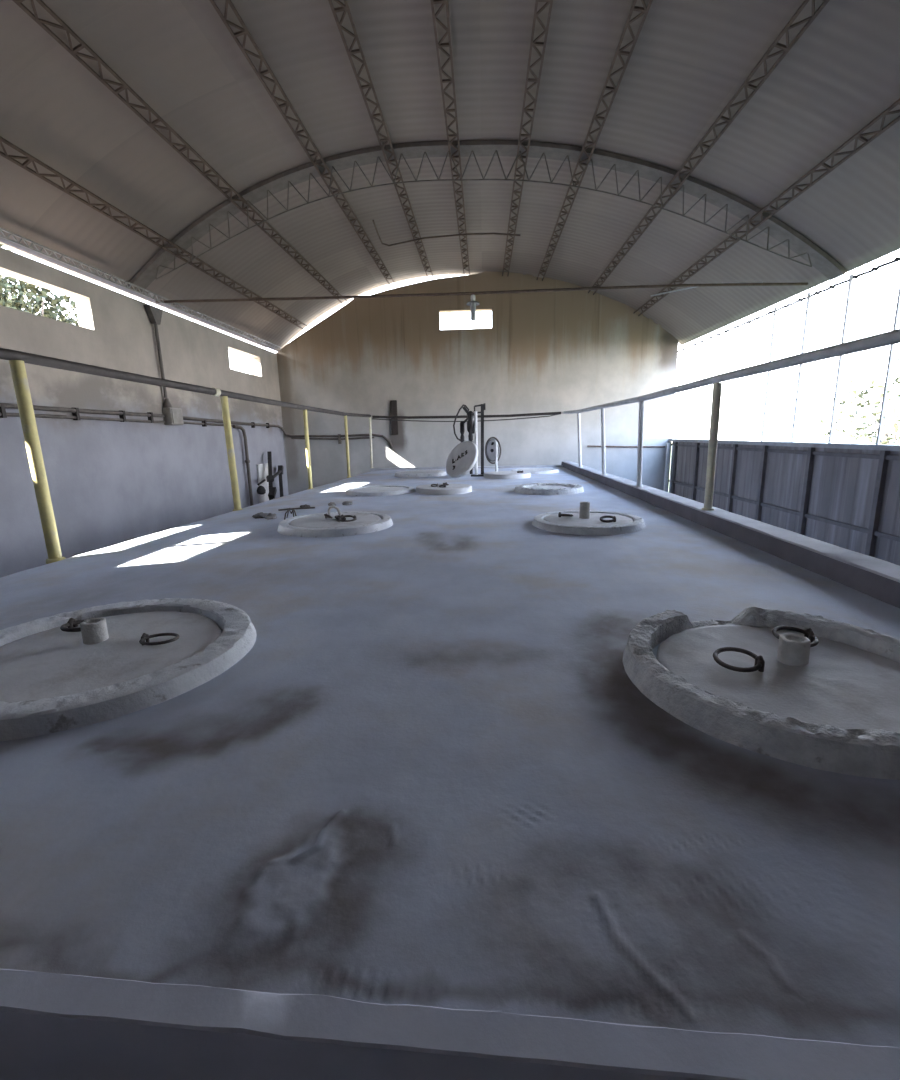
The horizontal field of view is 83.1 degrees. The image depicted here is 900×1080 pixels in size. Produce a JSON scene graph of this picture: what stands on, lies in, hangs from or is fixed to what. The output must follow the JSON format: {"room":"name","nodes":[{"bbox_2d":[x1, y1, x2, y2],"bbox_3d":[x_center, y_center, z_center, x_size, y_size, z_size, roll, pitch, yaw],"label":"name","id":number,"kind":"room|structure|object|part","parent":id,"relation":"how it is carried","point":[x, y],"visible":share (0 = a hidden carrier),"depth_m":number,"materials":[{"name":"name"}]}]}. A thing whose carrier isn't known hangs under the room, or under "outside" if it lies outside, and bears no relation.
{"room":"winery tank room","nodes":[
{"label":"winery tank room","id":0,"kind":"room"},
{"bbox_2d":[0,247,288,577],"bbox_3d":[-4.374,-0.783,4.255,0.180,3.672,15.480,0,12,4],"label":"wall","id":1,"kind":"structure","parent":0,"point":[110,483],"depth_m":6.33,"materials":[{"name":"paint"}]},
{"bbox_2d":[0,403,165,422],"bbox_3d":[-4.260,-1.115,4.214,0.053,0.172,6.150,0,12,4],"label":"conduit","id":2,"kind":"object","parent":1,"relation":"attached to","point":[75,412],"visible":1,"depth_m":5.71,"materials":[{"name":"grey metal"}]},
{"bbox_2d":[143,305,166,397],"bbox_3d":[-4.059,-2.603,7.088,0.080,1.195,0.300,0,12,4],"label":"pipe","id":3,"kind":"object","parent":1,"relation":"attached to","point":[154,314],"visible":1,"depth_m":7.03,"materials":[{"name":"grey metal"}]},
{"bbox_2d":[162,398,183,424],"bbox_3d":[-4.020,-1.855,7.355,0.152,0.370,0.280,0,12,4],"label":"junction box","id":4,"kind":"object","parent":1,"relation":"attached to","point":[173,416],"visible":1,"depth_m":7.25,"materials":[{"name":"plastic"}]},
{"bbox_2d":[232,425,253,505],"bbox_3d":[-3.855,-1.098,9.562,0.090,2.080,0.445,0,12,4],"label":"pipe","id":5,"kind":"object","parent":1,"relation":"attached to","point":[247,461],"visible":0.9,"depth_m":9.64,"materials":[{"name":"grey metal"}]},
{"bbox_2d":[183,416,392,448],"bbox_3d":[-2.678,-1.957,9.518,2.523,0.649,4.139,0,12,4],"label":"conduit","id":6,"kind":"object","parent":1,"relation":"attached to","point":[204,420],"visible":0.77,"depth_m":11.32,"materials":[{"name":"grey metal"}]},
{"bbox_2d":[0,467,899,1046],"bbox_3d":[-0.083,0.145,5.410,4.220,1.212,9.701,0,12,4],"label":"floor","id":7,"kind":"structure","parent":0,"point":[434,772],"depth_m":0.92,"materials":[{"name":"concrete"}]},
{"bbox_2d":[0,598,256,740],"bbox_3d":[-1.072,0.354,1.562,0.914,0.093,0.914,-8,14,-30],"label":"manhole cover","id":8,"kind":"object","parent":7,"relation":"on","point":[28,718],"visible":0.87,"depth_m":1.34,"materials":[{"name":"concrete"}]},
{"bbox_2d":[0,611,220,701],"bbox_3d":[-1.072,0.323,1.555,0.677,0.116,0.676,0,12,4],"label":"manhole cover","id":9,"kind":"object","parent":8,"relation":"on","point":[75,656],"visible":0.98,"depth_m":1.53,"materials":[{"name":"concrete"}]},
{"bbox_2d":[0,348,372,563],"bbox_3d":[-2.027,-1.004,5.466,0.167,1.200,9.052,0,12,7],"label":"railing","id":10,"kind":"object","parent":7,"relation":"on","point":[17,359],"visible":0.9,"depth_m":2.99,"materials":[{"name":"yellow metal"}]},
{"bbox_3d":[-2.336,-0.424,2.883,0.099,1.130,0.098,0,12,4],"label":"post","id":11,"kind":"part","parent":10,"relation":"part of","materials":[{"name":"yellow metal"}]},
{"bbox_3d":[-2.069,-0.806,4.819,0.100,1.078,0.096,0,12,4],"label":"post","id":12,"kind":"part","parent":10,"relation":"part of","materials":[{"name":"yellow metal"}]},
{"bbox_3d":[-1.859,-1.170,6.642,0.084,1.037,0.084,0,12,4],"label":"post","id":13,"kind":"part","parent":10,"relation":"part of","materials":[{"name":"yellow metal"}]},
{"bbox_3d":[-1.716,-1.552,8.488,0.082,1.027,0.082,0,12,4],"label":"post","id":14,"kind":"part","parent":10,"relation":"part of","materials":[{"name":"yellow metal"}]},
{"bbox_3d":[-1.537,-1.872,9.843,0.076,0.992,0.076,0,12,4],"label":"post","id":15,"kind":"part","parent":10,"relation":"part of","materials":[{"name":"grey metal"}]},
{"bbox_2d":[372,412,560,418],"bbox_3d":[0.294,-2.352,9.613,3.572,0.088,0.068,0,12,4],"label":"railing","id":16,"kind":"object","parent":10,"relation":"attached to","point":[546,413],"visible":0.81,"depth_m":9.62,"materials":[{"name":"grey metal"}]},
{"bbox_2d":[372,413,560,421],"bbox_3d":[0.291,-2.287,9.555,3.553,0.125,0.020,0,12,4],"label":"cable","id":17,"kind":"object","parent":16,"relation":"hanging from","point":[558,413],"visible":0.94,"depth_m":9.56,"materials":[{"name":"grey metal"}]},
{"bbox_2d":[252,512,267,518],"bbox_3d":[-1.590,-0.202,4.256,0.130,0.055,0.154,0,12,4],"label":"lump","id":18,"kind":"object","parent":7,"relation":"on","point":[261,514],"visible":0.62,"depth_m":4.21,"materials":[{"name":"grey"}]},
{"bbox_2d":[265,513,276,519],"bbox_3d":[-1.469,-0.193,4.170,0.094,0.062,0.100,0,12,4],"label":"lump","id":19,"kind":"object","parent":7,"relation":"on","point":[268,516],"visible":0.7,"depth_m":4.14,"materials":[{"name":"concrete"}]},
{"bbox_2d":[284,508,296,519],"bbox_3d":[-1.310,-0.222,4.158,0.083,0.092,0.147,-3,12,-9],"label":"scrap","id":20,"kind":"object","parent":7,"relation":"on","point":[288,510],"visible":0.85,"depth_m":4.12,"materials":[{"name":"metal"}]},
{"bbox_2d":[278,507,314,510],"bbox_3d":[-1.394,-0.286,4.625,0.323,0.020,0.025,-6,13,-22],"label":"rod","id":21,"kind":"object","parent":7,"relation":"on","point":[300,507],"visible":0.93,"depth_m":4.63,"materials":[{"name":"grey metal"}]},
{"bbox_2d":[277,505,392,536],"bbox_3d":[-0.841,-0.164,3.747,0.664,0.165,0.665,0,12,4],"label":"manhole cover","id":22,"kind":"object","parent":7,"relation":"on","point":[339,519],"visible":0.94,"depth_m":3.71,"materials":[{"name":"concrete"}]},
{"bbox_2d":[342,501,351,504],"bbox_3d":[-0.991,-0.352,4.905,0.101,0.051,0.081,0,12,4],"label":"lump","id":23,"kind":"object","parent":7,"relation":"on","point":[344,502],"visible":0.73,"depth_m":4.88,"materials":[{"name":"concrete"}]},
{"bbox_2d":[345,485,414,495],"bbox_3d":[-0.813,-0.564,5.954,0.834,0.086,0.834,-8,14,-31],"label":"manhole cover","id":24,"kind":"object","parent":7,"relation":"on","point":[410,489],"visible":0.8,"depth_m":5.67,"materials":[{"name":"concrete"}]},
{"bbox_2d":[394,470,446,476],"bbox_3d":[-0.485,-1.081,8.384,0.884,0.094,0.884,-8,13,-28],"label":"manhole cover","id":25,"kind":"object","parent":7,"relation":"on","point":[442,473],"visible":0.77,"depth_m":8.04,"materials":[{"name":"concrete"}]},
{"bbox_2d":[416,482,471,494],"bbox_3d":[-0.072,-0.606,5.877,0.651,0.103,0.650,0,12,4],"label":"manhole cover","id":26,"kind":"object","parent":7,"relation":"on","point":[444,488],"visible":1,"depth_m":5.66,"materials":[{"name":"concrete"}]},
{"bbox_2d":[0,968,899,1079],"bbox_3d":[-0.384,0.740,0.642,4.182,0.406,0.051,0,12,6],"label":"platform edge","id":27,"kind":"structure","parent":7,"relation":"attached to","point":[54,1026],"depth_m":0.57,"materials":[{"name":"concrete"}]},
{"bbox_2d":[446,441,477,476],"bbox_3d":[0.180,-1.246,7.850,0.354,0.552,0.618,-11,15,-40],"label":"lid","id":28,"kind":"object","parent":7,"relation":"on","point":[463,457],"visible":0.97,"depth_m":7.80,"materials":[{"name":"concrete"}]},
{"bbox_2d":[369,465,561,470],"bbox_3d":[0.288,-1.392,9.805,3.700,0.052,0.147,0,12,4],"label":"trim","id":29,"kind":"structure","parent":7,"relation":"on","point":[398,468],"depth_m":9.76,"materials":[{"name":"concrete"}]},
{"bbox_2d":[453,403,485,476],"bbox_3d":[0.301,-1.556,7.924,0.510,1.101,0.356,0,12,4],"label":"stand","id":30,"kind":"object","parent":7,"relation":"on","point":[471,425],"visible":0.91,"depth_m":7.91,"materials":[{"name":"white paint"}]},
{"bbox_3d":[0.401,-1.472,7.805,0.046,0.980,0.046,0,12,4],"label":"white post","id":31,"kind":"part","parent":30,"relation":"part of","materials":[{"name":"metal"}]},
{"bbox_3d":[0.502,-1.547,7.885,0.057,1.090,0.050,0,12,4],"label":"post","id":32,"kind":"part","parent":30,"relation":"part of","materials":[{"name":"metal"}]},
{"bbox_2d":[485,437,500,470],"bbox_3d":[0.688,-1.414,8.445,0.125,0.594,0.447,-8,14,-31],"label":"stand","id":33,"kind":"object","parent":7,"relation":"on","point":[492,447],"visible":0.99,"depth_m":8.42,"materials":[{"name":"white paint"}]},
{"bbox_3d":[0.734,-1.359,8.300,0.041,0.544,0.116,-7,13,-28],"label":"post","id":34,"kind":"part","parent":33,"relation":"part of","materials":[{"name":"grey metal"}]},
{"bbox_2d":[484,470,530,478],"bbox_3d":[0.859,-0.994,7.640,0.705,0.106,0.704,0,12,4],"label":"manhole cover","id":35,"kind":"object","parent":7,"relation":"on","point":[522,474],"visible":1,"depth_m":7.41,"materials":[{"name":"concrete"}]},
{"bbox_2d":[511,468,558,473],"bbox_3d":[1.416,-1.139,8.495,0.824,0.086,0.824,-8,13,-29],"label":"manhole cover","id":36,"kind":"object","parent":7,"relation":"on","point":[552,470],"visible":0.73,"depth_m":8.21,"materials":[{"name":"concrete"}]},
{"bbox_2d":[519,469,550,470],"bbox_3d":[1.415,-1.144,8.494,0.605,0.056,0.605,0,12,4],"label":"manhole cover","id":37,"kind":"object","parent":36,"relation":"on","point":[520,469],"visible":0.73,"depth_m":8.55,"materials":[{"name":"concrete"}]},
{"bbox_2d":[514,483,583,494],"bbox_3d":[1.111,-0.566,5.727,0.794,0.107,0.794,-11,15,-40],"label":"manhole cover","id":38,"kind":"object","parent":7,"relation":"on","point":[575,488],"visible":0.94,"depth_m":5.47,"materials":[{"name":"white concrete"}]},
{"bbox_2d":[527,486,570,488],"bbox_3d":[1.111,-0.563,5.728,0.526,0.060,0.526,0,12,4],"label":"manhole cover","id":39,"kind":"object","parent":38,"relation":"on","point":[543,487],"visible":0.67,"depth_m":5.78,"materials":[{"name":"concrete"}]},
{"bbox_2d":[532,510,644,534],"bbox_3d":[0.981,-0.117,3.628,0.800,0.089,0.800,-12,16,-42],"label":"rim","id":40,"kind":"object","parent":7,"relation":"on","point":[638,524],"visible":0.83,"depth_m":3.34,"materials":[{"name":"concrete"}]},
{"bbox_2d":[544,502,632,526],"bbox_3d":[0.980,-0.179,3.615,0.617,0.177,0.617,0,12,4],"label":"manhole cover","id":41,"kind":"object","parent":40,"relation":"on","point":[584,517],"visible":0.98,"depth_m":3.60,"materials":[{"name":"concrete"}]},
{"bbox_2d":[561,461,899,608],"bbox_3d":[1.919,-0.477,5.085,0.172,0.122,9.529,0,12,4],"label":"curb","id":42,"kind":"structure","parent":7,"relation":"on","point":[879,579],"depth_m":2.58,"materials":[{"name":"concrete"}]},
{"bbox_2d":[563,329,899,510],"bbox_3d":[1.859,-0.972,4.938,0.126,0.937,9.482,0,12,3],"label":"railing","id":43,"kind":"object","parent":42,"relation":"on","point":[892,337],"visible":0.95,"depth_m":3.39,"materials":[{"name":"grey metal"}]},
{"bbox_3d":[2.044,-1.563,7.986,0.114,0.843,0.080,0,12,4],"label":"post","id":44,"kind":"part","parent":43,"relation":"part of","materials":[{"name":"white metal"}]},
{"bbox_3d":[1.942,-1.229,6.404,0.114,0.838,0.080,0,12,4],"label":"post","id":45,"kind":"part","parent":43,"relation":"part of","materials":[{"name":"grey metal"}]},
{"bbox_3d":[1.862,-0.921,4.949,0.084,0.833,0.080,0,12,4],"label":"post","id":46,"kind":"part","parent":43,"relation":"part of","materials":[{"name":"grey metal"}]},
{"bbox_3d":[1.782,-0.617,3.441,0.086,0.857,0.086,0,12,4],"label":"post","id":47,"kind":"part","parent":43,"relation":"part of","materials":[{"name":"grey metal"}]},
{"bbox_2d":[623,607,899,779],"bbox_3d":[0.888,0.351,1.342,0.840,0.109,0.840,-3,12,-9],"label":"rim","id":48,"kind":"object","parent":7,"relation":"on","point":[875,753],"visible":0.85,"depth_m":1.11,"materials":[{"name":"white concrete"}]},
{"bbox_2d":[656,625,899,731],"bbox_3d":[0.887,0.330,1.337,0.636,0.113,0.637,0,12,4],"label":"manhole cover","id":49,"kind":"object","parent":48,"relation":"on","point":[802,675],"visible":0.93,"depth_m":1.31,"materials":[{"name":"concrete"}]},
{"bbox_2d":[0,0,899,351],"bbox_3d":[0.057,-3.355,3.551,8.863,1.598,15.319,0,12,4],"label":"ceiling","id":50,"kind":"structure","parent":0,"point":[689,59],"depth_m":5.03,"materials":[{"name":"grey metal"}]},
{"bbox_2d":[0,227,281,350],"bbox_3d":[-4.200,-2.665,3.859,0.016,0.086,15.060,0,12,4],"label":"beam","id":51,"kind":"structure","parent":50,"relation":"attached to","point":[1,229],"depth_m":6.14,"materials":[{"name":"steel"}]},
{"bbox_2d":[155,282,807,320],"bbox_3d":[0.251,-3.171,6.844,8.721,0.408,0.180,0,12,4],"label":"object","id":52,"kind":"structure","parent":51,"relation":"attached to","point":[472,303],"depth_m":6.80,"materials":[{"name":"white paint"}]},
{"bbox_3d":[0.310,-3.191,6.835,0.180,0.040,0.180,0,12,4],"label":"lamp shade","id":53,"kind":"part","parent":52,"relation":"part of","materials":[{"name":"grey metal"}]},
{"bbox_3d":[0.248,-3.311,6.814,8.721,0.122,0.034,0,12,4],"label":"tie rod","id":54,"kind":"part","parent":52,"relation":"part of","materials":[{"name":"grey metal"}]},
{"bbox_2d":[126,140,846,291],"bbox_3d":[0.247,-3.880,6.163,8.763,1.606,0.250,0,12,4],"label":"truss","id":55,"kind":"object","parent":50,"relation":"attached to","point":[817,258],"visible":0.96,"depth_m":6.02,"materials":[{"name":"grey metal"}]},
{"bbox_2d":[0,136,307,329],"bbox_3d":[-3.634,-3.092,3.728,0.127,0.090,15.050,0,12,4],"label":"truss","id":56,"kind":"structure","parent":55,"relation":"attached to","point":[29,158],"depth_m":5.40,"materials":[{"name":"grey metal"}]},
{"bbox_2d":[12,0,346,303],"bbox_3d":[-2.739,-3.572,3.569,0.132,0.074,15.050,0,12,4],"label":"truss","id":57,"kind":"structure","parent":55,"relation":"attached to","point":[74,52],"depth_m":4.52,"materials":[{"name":"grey metal"}]},
{"bbox_2d":[209,0,394,284],"bbox_3d":[-1.703,-3.896,3.434,0.134,0.056,15.050,0,12,4],"label":"truss","id":58,"kind":"structure","parent":55,"relation":"attached to","point":[244,31],"depth_m":5.01,"materials":[{"name":"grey metal"}]},
{"bbox_2d":[328,0,432,277],"bbox_3d":[-0.891,-4.008,3.358,0.134,0.042,15.050,0,12,4],"label":"truss","id":59,"kind":"structure","parent":55,"relation":"attached to","point":[345,7],"depth_m":5.17,"materials":[{"name":"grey metal"}]},
{"bbox_2d":[430,0,469,275],"bbox_3d":[-0.120,-4.015,3.307,0.132,0.026,15.050,-1,12,4],"label":"truss","id":60,"kind":"structure","parent":55,"relation":"attached to","point":[440,44],"depth_m":5.20,"materials":[{"name":"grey metal"}]},
{"bbox_2d":[502,0,552,276],"bbox_3d":[0.679,-3.980,3.262,0.134,0.039,15.050,0,12,4],"label":"truss","id":61,"kind":"structure","parent":55,"relation":"attached to","point":[534,43],"depth_m":5.16,"materials":[{"name":"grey metal"}]},
{"bbox_2d":[372,220,519,245],"bbox_3d":[-0.153,-4.979,8.363,2.495,0.155,0.901,-6,13,-21],"label":"cable","id":62,"kind":"object","parent":61,"relation":"attached to","point":[372,220],"visible":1,"depth_m":8.40,"materials":[{"name":"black rubber"}]},
{"bbox_2d":[537,0,652,280],"bbox_3d":[1.394,-3.880,3.237,0.134,0.052,15.050,0,12,4],"label":"truss","id":63,"kind":"structure","parent":55,"relation":"attached to","point":[644,10],"depth_m":5.01,"materials":[{"name":"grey metal"}]},
{"bbox_2d":[588,0,829,294],"bbox_3d":[2.458,-3.591,3.229,0.133,0.070,15.050,0,12,4],"label":"truss","id":64,"kind":"structure","parent":55,"relation":"attached to","point":[786,48],"depth_m":4.64,"materials":[{"name":"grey metal"}]},
{"bbox_2d":[634,99,899,315],"bbox_3d":[3.413,-3.172,3.255,0.128,0.086,15.050,0,12,4],"label":"truss","id":65,"kind":"structure","parent":55,"relation":"attached to","point":[858,135],"depth_m":5.17,"materials":[{"name":"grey metal"}]},
{"bbox_2d":[651,282,762,295],"bbox_3d":[3.859,-3.907,7.948,0.103,0.474,2.478,-4,12,-13],"label":"loose cable","id":66,"kind":"object","parent":50,"relation":"hanging from","point":[731,282],"visible":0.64,"depth_m":8.16,"materials":[{"name":"black rubber"}]},
{"bbox_2d":[276,271,678,494],"bbox_3d":[0.419,-3.139,11.283,8.850,5.224,0.180,0,12,4],"label":"wall","id":67,"kind":"structure","parent":0,"point":[554,351],"depth_m":11.10,"materials":[{"name":"paint"}]},
{"bbox_2d":[390,400,397,434],"bbox_3d":[-1.245,-2.735,11.354,0.145,0.750,0.053,0,12,4],"label":"duct","id":68,"kind":"object","parent":67,"relation":"attached to","point":[393,403],"visible":0.89,"depth_m":11.33,"materials":[{"name":"grey metal"}]},
{"bbox_2d":[587,445,664,447],"bbox_3d":[3.871,-2.056,11.164,1.681,0.077,0.032,0,12,4],"label":"pipe","id":69,"kind":"object","parent":67,"relation":"attached to","point":[587,445],"visible":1,"depth_m":11.15,"materials":[{"name":"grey metal"}]},
{"bbox_2d":[668,442,899,565],"bbox_3d":[4.626,-0.649,7.806,0.110,1.600,7.100,0,12,4],"label":"metal fence","id":70,"kind":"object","parent":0,"point":[849,499],"depth_m":6.34,"materials":[{"name":"grey metal"}]},
{"bbox_2d":[663,443,670,491],"bbox_3d":[4.747,-1.328,11.147,0.060,1.560,0.080,0,12,4],"label":"trim","id":71,"kind":"structure","parent":70,"relation":"attached to","point":[668,445],"depth_m":11.06,"materials":[{"name":"white paint"}]},
{"bbox_2d":[669,444,673,492],"bbox_3d":[4.789,-1.292,11.019,0.030,1.540,0.060,0,12,4],"label":"trim","id":72,"kind":"structure","parent":70,"relation":"attached to","point":[672,451],"depth_m":10.94,"materials":[{"name":"white paint"}]},
{"bbox_3d":[4.794,-1.294,10.885,0.048,1.600,0.060,0,12,4],"label":"post","id":73,"kind":"part","parent":70,"relation":"part of","materials":[{"name":"grey metal"}]},
{"bbox_3d":[4.724,-1.069,9.811,0.048,1.600,0.060,0,12,4],"label":"post","id":74,"kind":"part","parent":70,"relation":"part of","materials":[{"name":"grey metal"}]},
{"bbox_3d":[4.631,-0.766,8.365,0.048,1.600,0.060,0,12,4],"label":"post","id":75,"kind":"part","parent":70,"relation":"part of","materials":[{"name":"grey metal"}]},
{"bbox_3d":[4.574,-0.583,7.496,0.048,1.600,0.060,0,12,4],"label":"post","id":76,"kind":"part","parent":70,"relation":"part of","materials":[{"name":"grey metal"}]},
{"bbox_2d":[668,274,899,450],"bbox_3d":[4.606,-2.362,7.448,0.140,1.900,7.100,0,12,4],"label":"window","id":77,"kind":"structure","parent":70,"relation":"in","point":[886,447],"depth_m":5.96,"materials":[{"name":"white metal"}]},
{"bbox_2d":[678,257,899,352],"bbox_3d":[4.668,-3.352,8.037,0.046,0.195,8.605,0,12,4],"label":"wire","id":78,"kind":"object","parent":77,"relation":"attached to","point":[896,259],"visible":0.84,"depth_m":6.57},
{"bbox_3d":[4.605,-0.595,7.793,0.029,0.044,7.050,0,12,4],"label":"rail","id":79,"kind":"part","parent":70,"relation":"part of","materials":[{"name":"grey metal"}]},
{"bbox_3d":[4.589,-1.358,7.634,0.029,0.044,7.050,0,12,4],"label":"rail","id":80,"kind":"part","parent":70,"relation":"part of","materials":[{"name":"grey metal"}]},
{"bbox_3d":[4.508,-0.368,6.470,0.048,1.600,0.060,0,12,4],"label":"post","id":81,"kind":"part","parent":70,"relation":"part of","materials":[{"name":"grey metal"}]},
{"bbox_3d":[4.434,-0.126,5.318,0.048,1.600,0.060,0,12,4],"label":"post","id":82,"kind":"part","parent":70,"relation":"part of","materials":[{"name":"grey metal"}]},
{"bbox_2d":[668,439,899,491],"bbox_3d":[38.373,-2.327,17.505,65.700,0.180,120.000,0,12,4],"label":"ground","id":83,"kind":"structure","parent":0,"point":[861,441],"depth_m":67.19,"materials":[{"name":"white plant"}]},
{"bbox_2d":[810,358,899,444],"bbox_3d":[16.851,-4.549,19.027,4.824,4.791,4.924,-6,13,-20],"label":"tree","id":84,"kind":"object","parent":83,"relation":"on","point":[885,439],"visible":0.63,"depth_m":19.23,"materials":[{"name":"green plant"}]},
{"bbox_3d":[0.069,1.031,4.358,8.650,0.100,15.100,0,12,4],"label":"floor","id":85,"kind":"structure","parent":0,"visible":0},
{"bbox_2d":[257,479,265,502],"bbox_3d":[-3.638,-0.652,9.927,0.170,1.050,0.308,0,12,4],"label":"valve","id":86,"kind":"object","parent":85,"relation":"on","point":[261,490],"visible":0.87,"depth_m":9.78,"materials":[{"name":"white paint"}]},
{"bbox_2d":[257,463,268,501],"bbox_3d":[-3.834,-0.930,10.619,0.040,1.320,0.600,0,12,4],"label":"board","id":87,"kind":"object","parent":85,"relation":"on","point":[262,469],"visible":0.26,"depth_m":10.47,"materials":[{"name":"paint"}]},
{"bbox_2d":[266,451,281,499],"bbox_3d":[-3.616,-1.003,10.361,0.207,1.568,1.046,-2,12,-6],"label":"pole","id":88,"kind":"object","parent":85,"relation":"on","point":[270,478],"visible":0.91,"depth_m":10.27,"materials":[{"name":"metal"}]},
{"bbox_3d":[-3.600,-1.335,10.483,0.050,0.159,0.679,-1,12,0],"label":"cross arm","id":89,"kind":"part","parent":88,"relation":"part of","materials":[{"name":"metal"}]},
{"bbox_2d":[278,465,283,496],"bbox_3d":[-3.640,-0.973,10.981,0.118,1.248,0.580,-4,12,-11],"label":"pole","id":90,"kind":"object","parent":85,"relation":"on","point":[280,467],"visible":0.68,"depth_m":10.96,"materials":[{"name":"metal"}]},
{"bbox_3d":[-0.506,0.030,-3.647,8.930,5.150,0.200,0,12,4],"label":"wall","id":91,"kind":"structure","parent":0,"visible":0},
{"bbox_2d":[0,242,266,347],"bbox_3d":[-4.609,-2.802,3.933,0.212,0.106,15.250,0,12,4],"label":"trim","id":92,"kind":"structure","parent":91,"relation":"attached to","point":[0,242],"depth_m":6.57,"materials":[{"name":"grey metal"}]},
{"bbox_3d":[-26.484,-1.898,21.791,64.300,0.180,120.000,0,12,4],"label":"ground","id":93,"kind":"structure","parent":0,"visible":0},
{"bbox_2d":[0,244,78,325],"bbox_3d":[-6.803,-2.003,8.034,2.455,4.888,4.277,3,13,20],"label":"leafy bush","id":94,"kind":"object","parent":93,"relation":"on","point":[17,302],"visible":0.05,"depth_m":7.82,"materials":[{"name":"green plant"}]}
]}

